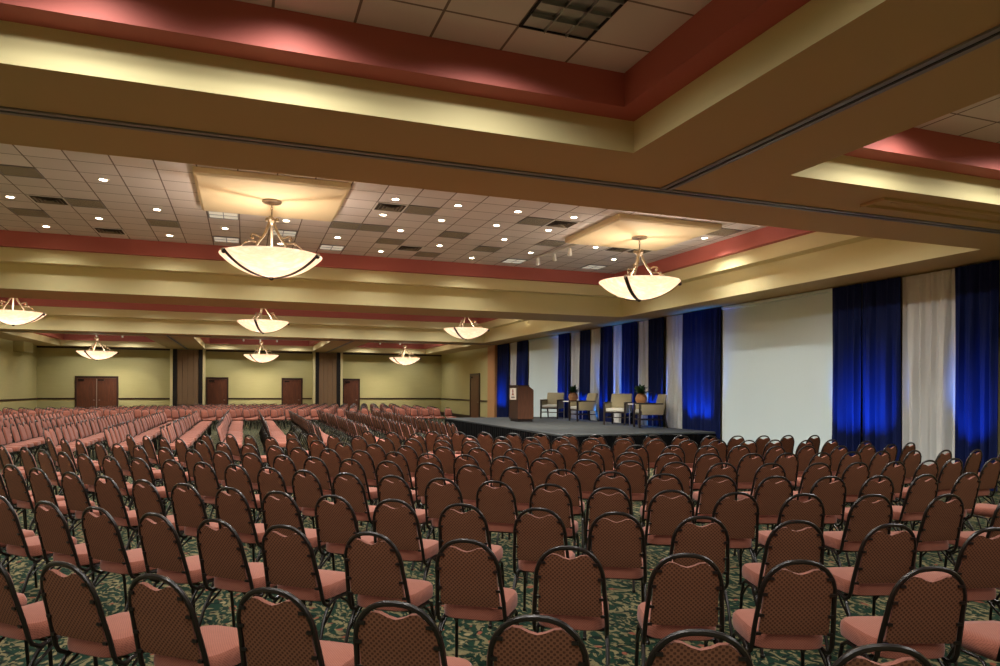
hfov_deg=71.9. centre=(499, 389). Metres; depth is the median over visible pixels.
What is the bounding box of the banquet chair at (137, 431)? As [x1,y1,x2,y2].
[133,419,156,451]
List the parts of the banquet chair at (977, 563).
leg, seat, frame, backrest, seat frame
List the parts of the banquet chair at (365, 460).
frame, backrest, seat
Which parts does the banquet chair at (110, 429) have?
backrest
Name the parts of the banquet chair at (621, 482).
backrest, frame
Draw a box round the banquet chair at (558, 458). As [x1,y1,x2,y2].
[538,449,566,475]
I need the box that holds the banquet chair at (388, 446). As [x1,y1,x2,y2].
[376,437,395,456]
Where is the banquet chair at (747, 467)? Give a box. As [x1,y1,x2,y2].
[737,453,764,490]
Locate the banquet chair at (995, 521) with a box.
[944,503,999,606]
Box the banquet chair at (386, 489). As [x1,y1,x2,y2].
[377,475,435,570]
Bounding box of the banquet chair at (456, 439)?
[451,431,466,454]
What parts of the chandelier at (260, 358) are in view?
lamp shade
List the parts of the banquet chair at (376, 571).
leg, backrest, frame, seat frame, seat, leg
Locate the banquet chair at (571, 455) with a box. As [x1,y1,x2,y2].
[555,444,579,473]
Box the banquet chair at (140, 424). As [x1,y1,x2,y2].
[137,418,159,448]
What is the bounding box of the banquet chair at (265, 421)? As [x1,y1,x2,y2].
[265,421,285,454]
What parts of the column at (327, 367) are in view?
partition panel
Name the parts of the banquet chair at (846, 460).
backrest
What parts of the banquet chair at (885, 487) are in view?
leg, seat, frame, backrest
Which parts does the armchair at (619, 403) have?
leg, panel, backrest, leg, panel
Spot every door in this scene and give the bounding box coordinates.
[75,376,118,408]
[206,377,228,405]
[281,378,302,404]
[343,378,359,410]
[470,373,479,417]
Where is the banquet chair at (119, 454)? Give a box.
[112,443,155,504]
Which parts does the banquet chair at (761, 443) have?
frame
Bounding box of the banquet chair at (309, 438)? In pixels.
[307,433,319,455]
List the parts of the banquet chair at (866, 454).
frame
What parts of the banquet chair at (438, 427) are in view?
backrest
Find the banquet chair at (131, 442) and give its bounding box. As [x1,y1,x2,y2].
[126,434,158,481]
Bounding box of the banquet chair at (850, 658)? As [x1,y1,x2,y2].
[832,643,932,665]
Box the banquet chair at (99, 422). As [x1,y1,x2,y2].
[97,417,103,443]
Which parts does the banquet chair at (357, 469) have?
backrest, frame, seat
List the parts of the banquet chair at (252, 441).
backrest, seat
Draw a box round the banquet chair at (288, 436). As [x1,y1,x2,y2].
[286,431,308,453]
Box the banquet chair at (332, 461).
[319,448,341,482]
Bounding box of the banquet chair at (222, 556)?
[196,518,288,626]
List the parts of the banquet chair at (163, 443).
frame, backrest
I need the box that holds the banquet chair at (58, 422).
[56,417,77,432]
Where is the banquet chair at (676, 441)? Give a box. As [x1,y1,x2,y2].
[670,435,690,449]
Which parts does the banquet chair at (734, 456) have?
frame, backrest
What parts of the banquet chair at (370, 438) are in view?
frame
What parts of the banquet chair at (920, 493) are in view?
seat frame, seat, frame, backrest, leg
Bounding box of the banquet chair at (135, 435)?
[129,420,152,454]
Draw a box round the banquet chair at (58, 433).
[54,425,84,464]
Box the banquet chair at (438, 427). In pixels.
[435,420,444,437]
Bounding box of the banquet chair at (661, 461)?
[653,453,683,477]
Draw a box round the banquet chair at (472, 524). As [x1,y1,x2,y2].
[434,503,504,628]
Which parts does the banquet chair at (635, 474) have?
frame, backrest, seat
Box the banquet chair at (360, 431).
[357,422,378,438]
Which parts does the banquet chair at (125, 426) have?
backrest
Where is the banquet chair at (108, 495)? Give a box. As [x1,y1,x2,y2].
[94,475,138,550]
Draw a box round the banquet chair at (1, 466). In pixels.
[0,458,28,490]
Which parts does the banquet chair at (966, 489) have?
frame, backrest, leg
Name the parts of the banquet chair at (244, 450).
backrest, frame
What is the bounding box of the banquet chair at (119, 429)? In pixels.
[116,424,142,449]
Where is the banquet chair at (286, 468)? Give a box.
[273,455,296,493]
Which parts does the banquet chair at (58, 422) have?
backrest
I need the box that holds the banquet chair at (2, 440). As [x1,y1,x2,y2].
[0,429,27,452]
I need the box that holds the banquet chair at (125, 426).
[122,422,147,438]
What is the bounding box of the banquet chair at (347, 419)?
[347,419,353,444]
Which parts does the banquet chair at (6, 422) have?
backrest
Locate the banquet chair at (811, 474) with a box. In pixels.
[793,462,833,530]
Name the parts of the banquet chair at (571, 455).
frame, backrest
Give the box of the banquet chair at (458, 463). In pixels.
[453,454,493,511]
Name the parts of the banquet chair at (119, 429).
backrest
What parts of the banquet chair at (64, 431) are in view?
backrest, seat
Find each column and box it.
[170,349,205,405]
[312,352,342,406]
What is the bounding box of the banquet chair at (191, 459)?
[185,449,221,506]
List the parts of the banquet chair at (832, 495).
frame, backrest, seat, leg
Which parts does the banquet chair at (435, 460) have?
backrest, frame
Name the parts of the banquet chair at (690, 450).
backrest, frame, seat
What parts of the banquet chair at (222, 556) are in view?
leg, backrest, frame, seat, seat frame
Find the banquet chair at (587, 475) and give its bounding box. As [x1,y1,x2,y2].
[570,459,601,499]
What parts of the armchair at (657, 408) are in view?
leg, leg, armrest, panel, backrest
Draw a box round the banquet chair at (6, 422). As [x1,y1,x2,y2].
[3,418,29,449]
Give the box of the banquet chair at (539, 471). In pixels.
[527,458,559,513]
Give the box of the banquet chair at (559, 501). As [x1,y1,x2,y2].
[526,483,578,582]
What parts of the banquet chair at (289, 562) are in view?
backrest, frame, seat frame, seat, leg, leg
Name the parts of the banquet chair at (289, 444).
backrest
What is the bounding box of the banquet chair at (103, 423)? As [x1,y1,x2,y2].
[100,416,105,445]
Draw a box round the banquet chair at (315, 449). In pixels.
[309,440,327,462]
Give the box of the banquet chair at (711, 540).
[660,516,732,636]
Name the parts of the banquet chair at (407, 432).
backrest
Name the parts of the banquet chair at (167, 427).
backrest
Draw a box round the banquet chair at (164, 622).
[128,573,240,665]
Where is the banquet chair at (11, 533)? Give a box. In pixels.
[0,495,76,593]
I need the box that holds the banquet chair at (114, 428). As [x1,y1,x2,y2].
[112,425,140,447]
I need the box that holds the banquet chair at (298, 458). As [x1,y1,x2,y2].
[289,447,332,501]
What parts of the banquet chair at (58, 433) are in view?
backrest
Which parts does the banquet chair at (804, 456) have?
frame, backrest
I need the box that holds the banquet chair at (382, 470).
[376,461,425,531]
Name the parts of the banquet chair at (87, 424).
backrest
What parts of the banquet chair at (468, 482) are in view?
seat, backrest, frame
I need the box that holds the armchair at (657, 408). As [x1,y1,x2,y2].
[633,394,667,427]
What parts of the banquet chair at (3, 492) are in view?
backrest, frame, seat, leg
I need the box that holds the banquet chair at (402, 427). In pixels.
[401,421,417,440]
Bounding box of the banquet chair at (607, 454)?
[586,444,614,502]
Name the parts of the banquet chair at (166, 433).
backrest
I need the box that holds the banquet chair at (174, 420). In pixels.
[174,420,197,454]
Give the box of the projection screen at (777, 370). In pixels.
[721,288,832,456]
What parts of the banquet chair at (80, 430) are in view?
backrest, seat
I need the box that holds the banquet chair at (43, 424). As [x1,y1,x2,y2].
[41,419,47,452]
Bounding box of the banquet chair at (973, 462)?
[962,449,982,502]
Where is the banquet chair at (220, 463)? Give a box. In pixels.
[209,451,261,516]
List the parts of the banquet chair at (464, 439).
backrest, frame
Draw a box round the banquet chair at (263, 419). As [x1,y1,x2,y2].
[263,419,283,453]
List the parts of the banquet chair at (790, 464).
backrest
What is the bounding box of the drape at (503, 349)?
[497,343,508,416]
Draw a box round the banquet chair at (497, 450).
[491,442,513,461]
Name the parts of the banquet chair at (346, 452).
frame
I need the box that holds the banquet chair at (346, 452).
[335,442,353,464]
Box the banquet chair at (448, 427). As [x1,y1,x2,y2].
[446,422,452,437]
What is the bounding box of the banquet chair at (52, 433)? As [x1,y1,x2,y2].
[48,427,77,462]
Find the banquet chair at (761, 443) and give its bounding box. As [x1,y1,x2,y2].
[754,435,769,456]
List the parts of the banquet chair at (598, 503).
frame, backrest, leg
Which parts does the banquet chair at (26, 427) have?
backrest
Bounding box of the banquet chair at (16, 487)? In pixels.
[3,464,67,529]
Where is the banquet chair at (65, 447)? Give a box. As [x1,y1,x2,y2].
[59,438,100,491]
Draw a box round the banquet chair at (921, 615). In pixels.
[838,566,966,665]
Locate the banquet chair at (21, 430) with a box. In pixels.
[17,423,45,461]
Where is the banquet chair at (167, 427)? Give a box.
[166,424,192,451]
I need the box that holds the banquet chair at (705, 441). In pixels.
[699,436,718,449]
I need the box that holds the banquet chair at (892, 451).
[881,444,897,466]
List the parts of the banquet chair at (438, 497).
leg, backrest, frame, seat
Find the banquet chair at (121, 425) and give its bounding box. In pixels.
[119,423,143,447]
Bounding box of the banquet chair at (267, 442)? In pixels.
[264,436,279,462]
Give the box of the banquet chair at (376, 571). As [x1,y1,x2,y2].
[344,531,434,642]
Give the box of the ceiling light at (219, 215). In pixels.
[207,211,238,219]
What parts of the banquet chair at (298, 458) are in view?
backrest, frame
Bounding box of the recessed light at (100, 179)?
[97,178,109,181]
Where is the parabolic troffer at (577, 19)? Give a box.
[519,0,627,40]
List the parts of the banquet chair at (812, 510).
seat, frame, backrest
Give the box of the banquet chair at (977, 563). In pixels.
[915,527,999,665]
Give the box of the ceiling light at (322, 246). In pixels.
[318,244,345,250]
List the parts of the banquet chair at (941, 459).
frame, backrest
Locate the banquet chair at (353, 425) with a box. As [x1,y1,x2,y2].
[351,420,359,439]
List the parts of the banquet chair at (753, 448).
backrest, frame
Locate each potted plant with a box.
[568,385,577,399]
[634,384,650,402]
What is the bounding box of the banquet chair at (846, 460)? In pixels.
[831,451,861,482]
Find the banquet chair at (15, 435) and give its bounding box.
[10,424,40,462]
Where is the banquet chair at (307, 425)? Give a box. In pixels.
[305,419,324,449]
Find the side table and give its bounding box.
[628,403,652,425]
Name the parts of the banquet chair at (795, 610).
leg, leg, seat, seat frame, backrest, leg, leg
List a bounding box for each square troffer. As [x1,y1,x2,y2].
[500,258,527,263]
[581,264,607,269]
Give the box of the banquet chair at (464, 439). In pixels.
[461,436,491,460]
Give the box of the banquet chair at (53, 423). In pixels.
[50,418,61,432]
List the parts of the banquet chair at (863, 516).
leg, seat frame, seat, frame, backrest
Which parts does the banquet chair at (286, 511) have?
backrest, frame, seat, seat frame, leg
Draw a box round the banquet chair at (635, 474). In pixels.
[613,460,646,526]
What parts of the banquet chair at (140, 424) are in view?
backrest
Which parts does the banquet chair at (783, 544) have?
leg, seat frame, seat, leg, frame, backrest, leg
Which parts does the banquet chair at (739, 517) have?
frame, backrest, seat, leg, seat frame, leg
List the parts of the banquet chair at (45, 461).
backrest, frame, seat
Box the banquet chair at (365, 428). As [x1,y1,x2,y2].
[363,424,384,441]
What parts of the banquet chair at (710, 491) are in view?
seat, backrest, frame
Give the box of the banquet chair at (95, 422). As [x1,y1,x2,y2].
[92,418,102,448]
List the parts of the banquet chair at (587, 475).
seat, backrest, frame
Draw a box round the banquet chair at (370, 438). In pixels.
[362,431,376,448]
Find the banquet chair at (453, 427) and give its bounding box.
[451,423,470,439]
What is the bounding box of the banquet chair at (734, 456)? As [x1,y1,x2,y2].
[723,445,750,490]
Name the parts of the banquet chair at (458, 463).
backrest, frame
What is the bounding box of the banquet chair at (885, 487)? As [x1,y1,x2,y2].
[827,475,893,558]
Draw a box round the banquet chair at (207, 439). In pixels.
[201,433,233,457]
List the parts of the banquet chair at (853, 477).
seat, backrest, frame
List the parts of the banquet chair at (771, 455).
backrest, frame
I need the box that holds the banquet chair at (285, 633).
[236,587,360,665]
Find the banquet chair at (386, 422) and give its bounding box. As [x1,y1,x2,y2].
[385,418,403,443]
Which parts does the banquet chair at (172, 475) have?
backrest, frame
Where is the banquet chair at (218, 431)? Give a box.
[216,426,241,464]
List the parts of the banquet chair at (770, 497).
seat, backrest, frame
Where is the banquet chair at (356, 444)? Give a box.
[351,436,367,454]
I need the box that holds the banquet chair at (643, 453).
[624,445,649,479]
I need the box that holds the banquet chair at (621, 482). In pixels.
[591,471,632,550]
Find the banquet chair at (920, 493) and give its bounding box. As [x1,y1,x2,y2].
[892,474,942,561]
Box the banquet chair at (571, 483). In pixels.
[544,469,584,554]
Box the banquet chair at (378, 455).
[365,444,385,468]
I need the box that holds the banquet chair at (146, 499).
[127,479,184,581]
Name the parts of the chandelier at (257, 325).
scroll arm, lamp shade, scroll arm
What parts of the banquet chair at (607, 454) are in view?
frame, backrest, seat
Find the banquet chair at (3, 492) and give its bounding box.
[0,473,32,529]
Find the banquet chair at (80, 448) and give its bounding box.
[75,440,102,475]
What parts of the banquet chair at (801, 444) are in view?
frame, backrest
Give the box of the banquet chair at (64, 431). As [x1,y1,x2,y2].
[61,424,89,456]
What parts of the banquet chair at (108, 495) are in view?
backrest, seat, leg, seat frame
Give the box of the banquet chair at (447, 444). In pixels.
[433,440,452,453]
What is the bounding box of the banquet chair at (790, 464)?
[772,452,798,490]
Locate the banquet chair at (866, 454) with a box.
[859,445,875,466]
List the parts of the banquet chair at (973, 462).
backrest, frame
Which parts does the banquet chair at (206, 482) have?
backrest, frame, seat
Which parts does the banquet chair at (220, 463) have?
backrest, frame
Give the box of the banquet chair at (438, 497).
[420,478,464,571]
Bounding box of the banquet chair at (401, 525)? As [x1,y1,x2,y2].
[367,499,440,614]
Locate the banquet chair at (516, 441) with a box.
[504,433,522,453]
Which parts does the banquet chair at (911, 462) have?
seat, frame, backrest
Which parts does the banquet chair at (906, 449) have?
backrest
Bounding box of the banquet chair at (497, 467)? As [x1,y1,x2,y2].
[490,456,520,512]
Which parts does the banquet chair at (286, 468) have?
backrest, frame, seat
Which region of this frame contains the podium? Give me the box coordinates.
[509,385,533,421]
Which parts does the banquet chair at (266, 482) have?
backrest, frame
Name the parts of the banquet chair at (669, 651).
backrest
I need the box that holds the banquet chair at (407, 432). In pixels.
[403,422,424,438]
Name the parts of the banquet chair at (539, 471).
backrest, frame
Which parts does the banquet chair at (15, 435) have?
backrest, frame, seat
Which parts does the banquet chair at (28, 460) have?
frame, backrest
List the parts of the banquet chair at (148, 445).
backrest, frame, seat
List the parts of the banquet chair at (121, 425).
backrest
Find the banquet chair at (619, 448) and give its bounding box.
[610,439,634,477]
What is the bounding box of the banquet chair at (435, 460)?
[416,453,453,508]
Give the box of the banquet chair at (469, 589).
[435,539,518,656]
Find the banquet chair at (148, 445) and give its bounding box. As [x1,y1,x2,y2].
[142,435,177,469]
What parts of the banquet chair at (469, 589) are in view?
leg, leg, backrest, frame, seat frame, seat, leg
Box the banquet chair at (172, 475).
[162,459,216,538]
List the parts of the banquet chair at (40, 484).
backrest, frame, seat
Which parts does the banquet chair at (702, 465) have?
seat, frame, backrest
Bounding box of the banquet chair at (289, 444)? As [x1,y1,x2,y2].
[286,438,302,456]
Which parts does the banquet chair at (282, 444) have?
seat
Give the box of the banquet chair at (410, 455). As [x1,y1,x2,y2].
[396,445,419,506]
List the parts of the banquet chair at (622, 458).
backrest, frame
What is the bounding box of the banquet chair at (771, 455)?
[744,446,785,491]
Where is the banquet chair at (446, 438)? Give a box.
[435,434,461,457]
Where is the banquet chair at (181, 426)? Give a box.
[178,419,200,442]
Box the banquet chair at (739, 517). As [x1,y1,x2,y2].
[711,492,758,584]
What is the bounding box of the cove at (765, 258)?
[0,226,979,316]
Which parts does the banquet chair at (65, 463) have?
backrest, frame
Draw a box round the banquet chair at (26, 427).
[22,422,50,455]
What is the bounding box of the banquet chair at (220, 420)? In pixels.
[220,420,242,437]
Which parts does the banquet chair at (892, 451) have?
backrest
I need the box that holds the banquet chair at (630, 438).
[612,435,635,477]
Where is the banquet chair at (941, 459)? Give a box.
[902,450,951,504]
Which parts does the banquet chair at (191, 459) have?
backrest, frame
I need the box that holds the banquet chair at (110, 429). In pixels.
[108,426,136,460]
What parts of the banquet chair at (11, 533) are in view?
leg, backrest, frame, seat frame, leg, seat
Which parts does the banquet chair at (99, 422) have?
backrest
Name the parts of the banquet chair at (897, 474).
frame, backrest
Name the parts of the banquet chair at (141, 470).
backrest, frame, seat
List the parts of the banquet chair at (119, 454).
backrest, frame, seat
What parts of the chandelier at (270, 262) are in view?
scroll arm, lamp shade, scroll arm, scroll arm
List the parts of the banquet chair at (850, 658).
backrest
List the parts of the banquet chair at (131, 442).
frame, backrest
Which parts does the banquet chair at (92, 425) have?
backrest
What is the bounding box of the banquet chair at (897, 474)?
[850,461,905,525]
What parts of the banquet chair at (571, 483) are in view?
backrest, frame, seat, leg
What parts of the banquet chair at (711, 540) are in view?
backrest, frame, leg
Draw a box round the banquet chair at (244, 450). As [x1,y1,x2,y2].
[241,444,271,472]
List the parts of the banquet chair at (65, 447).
backrest, frame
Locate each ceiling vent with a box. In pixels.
[0,164,44,178]
[8,208,50,217]
[26,194,70,205]
[64,198,106,208]
[92,227,126,234]
[146,219,179,227]
[329,221,360,229]
[358,224,389,231]
[372,202,408,212]
[376,238,404,244]
[396,245,423,251]
[403,205,439,215]
[414,252,441,257]
[438,231,470,238]
[472,246,501,252]
[517,217,553,225]
[536,240,565,246]
[544,219,580,228]
[602,247,631,251]
[624,249,651,253]
[705,228,741,235]
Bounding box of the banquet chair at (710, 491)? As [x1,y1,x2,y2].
[691,475,739,560]
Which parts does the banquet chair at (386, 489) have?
backrest, frame, seat, leg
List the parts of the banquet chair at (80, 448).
backrest, seat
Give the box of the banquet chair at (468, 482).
[456,465,503,538]
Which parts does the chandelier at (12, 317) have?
scroll arm, lamp shade, scroll arm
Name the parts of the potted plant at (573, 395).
pot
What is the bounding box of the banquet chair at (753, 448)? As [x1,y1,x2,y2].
[723,440,757,467]
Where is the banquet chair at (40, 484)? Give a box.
[28,467,94,536]
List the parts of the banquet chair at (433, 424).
backrest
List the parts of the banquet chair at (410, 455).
frame, backrest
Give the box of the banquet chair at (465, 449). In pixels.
[461,441,481,459]
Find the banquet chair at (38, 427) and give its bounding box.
[35,420,60,454]
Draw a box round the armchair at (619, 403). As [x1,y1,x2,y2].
[603,394,632,424]
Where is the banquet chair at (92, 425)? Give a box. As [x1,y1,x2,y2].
[89,419,110,452]
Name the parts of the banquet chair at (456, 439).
backrest, frame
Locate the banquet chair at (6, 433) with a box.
[1,425,33,455]
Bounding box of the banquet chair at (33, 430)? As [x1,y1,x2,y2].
[29,421,43,455]
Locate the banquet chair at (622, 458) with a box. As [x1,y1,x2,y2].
[614,452,644,505]
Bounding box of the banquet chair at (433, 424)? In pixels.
[431,419,447,433]
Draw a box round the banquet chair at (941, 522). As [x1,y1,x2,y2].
[891,494,969,602]
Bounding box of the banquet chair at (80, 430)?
[75,421,102,458]
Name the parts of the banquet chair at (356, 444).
frame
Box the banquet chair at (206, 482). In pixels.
[190,462,226,538]
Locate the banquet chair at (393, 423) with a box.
[392,420,410,438]
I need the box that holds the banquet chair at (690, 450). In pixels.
[677,440,698,467]
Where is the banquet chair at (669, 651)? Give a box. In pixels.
[645,629,752,665]
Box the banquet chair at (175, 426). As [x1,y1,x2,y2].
[173,421,196,456]
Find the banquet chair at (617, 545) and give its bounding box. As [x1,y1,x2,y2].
[582,511,649,644]
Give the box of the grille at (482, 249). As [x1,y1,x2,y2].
[474,247,499,251]
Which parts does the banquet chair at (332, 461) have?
backrest, frame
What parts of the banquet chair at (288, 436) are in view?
backrest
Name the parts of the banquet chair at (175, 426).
backrest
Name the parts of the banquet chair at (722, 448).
frame, backrest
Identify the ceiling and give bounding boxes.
[0,0,999,354]
[0,143,767,273]
[236,0,711,72]
[915,94,999,142]
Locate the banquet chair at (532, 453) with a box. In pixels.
[523,443,545,471]
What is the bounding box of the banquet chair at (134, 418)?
[134,418,156,450]
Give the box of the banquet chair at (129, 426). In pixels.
[127,421,151,455]
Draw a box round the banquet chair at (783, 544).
[739,520,831,658]
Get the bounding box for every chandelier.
[0,298,45,325]
[76,337,118,360]
[219,199,321,280]
[237,308,289,333]
[244,339,279,362]
[390,346,420,365]
[444,317,489,339]
[599,235,681,301]
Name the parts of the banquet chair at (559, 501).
backrest, frame, seat, leg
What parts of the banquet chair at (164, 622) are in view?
backrest, seat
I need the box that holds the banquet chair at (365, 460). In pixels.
[351,450,377,505]
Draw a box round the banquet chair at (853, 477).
[837,462,869,528]
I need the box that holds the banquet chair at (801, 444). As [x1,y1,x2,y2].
[794,440,813,490]
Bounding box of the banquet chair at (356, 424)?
[355,421,375,439]
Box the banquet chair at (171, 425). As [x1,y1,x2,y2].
[169,422,194,454]
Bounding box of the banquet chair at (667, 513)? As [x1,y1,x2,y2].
[641,490,694,559]
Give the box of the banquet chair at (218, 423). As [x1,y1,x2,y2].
[218,423,242,452]
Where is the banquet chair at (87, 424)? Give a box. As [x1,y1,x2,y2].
[84,419,109,452]
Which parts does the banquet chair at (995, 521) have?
leg, seat, frame, backrest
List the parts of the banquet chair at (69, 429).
backrest, seat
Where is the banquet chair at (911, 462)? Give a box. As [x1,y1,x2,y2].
[899,450,921,505]
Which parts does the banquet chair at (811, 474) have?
seat, frame, backrest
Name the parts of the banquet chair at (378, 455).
frame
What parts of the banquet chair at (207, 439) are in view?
backrest, frame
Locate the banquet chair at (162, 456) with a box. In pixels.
[157,447,204,502]
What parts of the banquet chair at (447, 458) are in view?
backrest, frame, seat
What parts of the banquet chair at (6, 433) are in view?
backrest, seat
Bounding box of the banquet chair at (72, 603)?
[40,561,145,665]
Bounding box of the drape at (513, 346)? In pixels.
[510,342,516,384]
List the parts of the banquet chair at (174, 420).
seat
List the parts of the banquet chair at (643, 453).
backrest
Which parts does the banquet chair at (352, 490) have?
backrest, frame, seat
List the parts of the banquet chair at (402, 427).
backrest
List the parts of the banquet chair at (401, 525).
backrest, frame, seat, seat frame, leg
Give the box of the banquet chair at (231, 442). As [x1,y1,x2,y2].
[226,434,241,463]
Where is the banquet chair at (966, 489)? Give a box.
[912,472,979,559]
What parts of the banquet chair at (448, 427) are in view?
backrest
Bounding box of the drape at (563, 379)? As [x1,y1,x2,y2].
[557,333,569,417]
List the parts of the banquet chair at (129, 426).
backrest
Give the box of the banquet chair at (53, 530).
[33,501,126,608]
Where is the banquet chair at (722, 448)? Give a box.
[694,440,727,478]
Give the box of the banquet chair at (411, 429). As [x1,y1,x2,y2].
[409,423,415,436]
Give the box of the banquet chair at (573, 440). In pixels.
[559,434,579,453]
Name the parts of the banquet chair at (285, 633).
backrest, seat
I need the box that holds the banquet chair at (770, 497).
[733,476,792,562]
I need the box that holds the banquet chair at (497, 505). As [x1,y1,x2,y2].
[476,480,518,580]
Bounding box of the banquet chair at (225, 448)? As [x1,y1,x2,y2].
[216,442,257,493]
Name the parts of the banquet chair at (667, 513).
seat frame, seat, backrest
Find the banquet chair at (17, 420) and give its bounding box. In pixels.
[14,417,36,448]
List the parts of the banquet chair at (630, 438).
frame, backrest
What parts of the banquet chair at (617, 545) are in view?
leg, backrest, frame, seat, seat frame, leg, leg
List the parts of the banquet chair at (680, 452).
frame, backrest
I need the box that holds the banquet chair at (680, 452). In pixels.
[653,445,684,473]
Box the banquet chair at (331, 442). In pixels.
[327,434,342,453]
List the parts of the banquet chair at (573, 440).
backrest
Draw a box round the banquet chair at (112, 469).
[102,456,133,530]
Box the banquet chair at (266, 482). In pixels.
[254,467,314,548]
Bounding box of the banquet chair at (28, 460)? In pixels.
[20,447,60,512]
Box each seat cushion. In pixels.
[542,404,556,407]
[606,408,623,411]
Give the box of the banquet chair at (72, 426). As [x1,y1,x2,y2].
[70,422,97,458]
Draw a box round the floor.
[0,415,999,665]
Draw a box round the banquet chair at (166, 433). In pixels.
[162,425,189,446]
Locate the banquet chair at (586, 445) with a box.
[580,438,602,455]
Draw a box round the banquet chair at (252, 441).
[244,435,267,466]
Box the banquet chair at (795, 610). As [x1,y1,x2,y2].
[732,559,836,665]
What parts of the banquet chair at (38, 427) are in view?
backrest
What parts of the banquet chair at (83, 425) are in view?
backrest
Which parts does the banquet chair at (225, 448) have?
backrest, frame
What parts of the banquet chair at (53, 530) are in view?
leg, backrest, frame, seat, seat frame, leg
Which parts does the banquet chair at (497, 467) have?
backrest, frame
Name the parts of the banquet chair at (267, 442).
backrest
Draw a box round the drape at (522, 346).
[516,340,527,384]
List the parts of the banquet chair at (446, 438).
backrest, frame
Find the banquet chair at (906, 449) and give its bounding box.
[894,442,915,466]
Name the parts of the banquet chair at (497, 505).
backrest, frame, seat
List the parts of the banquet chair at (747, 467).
seat, backrest, frame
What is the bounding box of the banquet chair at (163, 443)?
[158,437,185,486]
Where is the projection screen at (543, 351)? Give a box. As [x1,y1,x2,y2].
[528,335,557,416]
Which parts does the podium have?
panel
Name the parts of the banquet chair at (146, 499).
backrest, frame, seat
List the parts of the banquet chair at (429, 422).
backrest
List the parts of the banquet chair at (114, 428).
backrest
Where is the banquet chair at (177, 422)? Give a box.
[175,419,198,437]
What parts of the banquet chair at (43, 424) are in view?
backrest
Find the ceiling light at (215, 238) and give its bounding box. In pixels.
[212,236,239,243]
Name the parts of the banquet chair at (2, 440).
backrest, seat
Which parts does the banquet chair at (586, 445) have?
backrest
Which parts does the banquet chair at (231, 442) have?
backrest, seat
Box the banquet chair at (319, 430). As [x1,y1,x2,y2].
[317,424,327,447]
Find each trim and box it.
[0,106,999,233]
[0,297,588,342]
[0,330,493,344]
[0,398,36,400]
[4,332,165,347]
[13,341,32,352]
[37,346,441,355]
[37,398,440,398]
[166,336,188,349]
[194,337,330,350]
[325,341,353,352]
[344,343,469,353]
[441,398,486,401]
[487,345,496,416]
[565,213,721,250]
[660,24,999,190]
[793,127,999,204]
[860,197,999,224]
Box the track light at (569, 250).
[532,244,577,264]
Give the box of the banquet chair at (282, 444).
[266,425,285,465]
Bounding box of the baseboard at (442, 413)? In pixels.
[441,412,469,417]
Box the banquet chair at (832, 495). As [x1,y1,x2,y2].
[808,476,850,566]
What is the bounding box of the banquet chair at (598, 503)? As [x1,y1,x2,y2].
[584,487,635,592]
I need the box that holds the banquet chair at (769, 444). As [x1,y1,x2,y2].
[762,439,782,458]
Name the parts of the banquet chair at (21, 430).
backrest, seat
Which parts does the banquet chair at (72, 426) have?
backrest, seat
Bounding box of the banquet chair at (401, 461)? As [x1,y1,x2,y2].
[384,451,427,506]
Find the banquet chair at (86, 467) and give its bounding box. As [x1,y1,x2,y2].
[75,454,130,523]
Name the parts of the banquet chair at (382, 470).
backrest, frame, seat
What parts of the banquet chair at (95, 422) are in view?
backrest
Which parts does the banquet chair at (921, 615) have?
leg, seat, seat frame, backrest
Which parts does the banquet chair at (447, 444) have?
backrest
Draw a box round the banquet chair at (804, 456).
[794,445,815,490]
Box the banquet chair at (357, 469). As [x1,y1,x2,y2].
[339,459,377,531]
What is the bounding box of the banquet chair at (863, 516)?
[823,494,892,603]
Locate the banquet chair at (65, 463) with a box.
[57,451,105,522]
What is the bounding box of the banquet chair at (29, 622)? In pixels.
[0,561,97,665]
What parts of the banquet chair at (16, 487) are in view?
backrest, frame, seat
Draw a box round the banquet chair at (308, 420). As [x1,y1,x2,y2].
[308,420,328,436]
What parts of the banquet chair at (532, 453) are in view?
backrest, frame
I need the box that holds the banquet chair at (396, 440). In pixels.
[385,432,402,451]
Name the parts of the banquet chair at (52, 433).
backrest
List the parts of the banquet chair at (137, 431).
backrest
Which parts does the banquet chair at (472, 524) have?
leg, backrest, frame, seat, leg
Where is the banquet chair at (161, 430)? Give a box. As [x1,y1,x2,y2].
[160,426,187,451]
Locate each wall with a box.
[0,338,36,410]
[37,348,440,412]
[441,261,999,490]
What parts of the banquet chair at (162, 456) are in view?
backrest, frame, seat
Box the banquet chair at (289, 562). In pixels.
[262,524,355,639]
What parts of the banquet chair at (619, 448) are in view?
backrest, frame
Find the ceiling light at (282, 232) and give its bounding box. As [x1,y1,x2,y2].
[269,229,297,236]
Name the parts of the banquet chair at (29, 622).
backrest, frame, seat, seat frame, leg, leg, leg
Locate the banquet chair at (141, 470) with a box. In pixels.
[129,457,170,530]
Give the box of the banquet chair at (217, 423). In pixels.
[217,423,241,441]
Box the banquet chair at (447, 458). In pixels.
[433,446,455,479]
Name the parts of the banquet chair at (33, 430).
backrest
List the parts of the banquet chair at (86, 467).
backrest, frame, seat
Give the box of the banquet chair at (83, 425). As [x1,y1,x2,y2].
[80,420,105,448]
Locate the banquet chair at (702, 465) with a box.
[692,453,722,501]
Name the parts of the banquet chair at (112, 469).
backrest, frame, seat, leg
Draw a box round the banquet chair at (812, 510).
[754,493,824,562]
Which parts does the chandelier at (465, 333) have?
lamp shade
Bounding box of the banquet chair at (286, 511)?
[257,491,334,594]
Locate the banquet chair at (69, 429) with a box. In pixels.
[66,423,94,459]
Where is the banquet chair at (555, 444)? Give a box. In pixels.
[551,438,571,454]
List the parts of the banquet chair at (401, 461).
backrest, frame, seat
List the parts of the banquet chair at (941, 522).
seat, leg, seat frame, frame, backrest, leg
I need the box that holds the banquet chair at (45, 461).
[37,449,80,495]
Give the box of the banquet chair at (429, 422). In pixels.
[427,418,433,434]
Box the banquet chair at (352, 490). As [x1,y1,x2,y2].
[327,472,375,560]

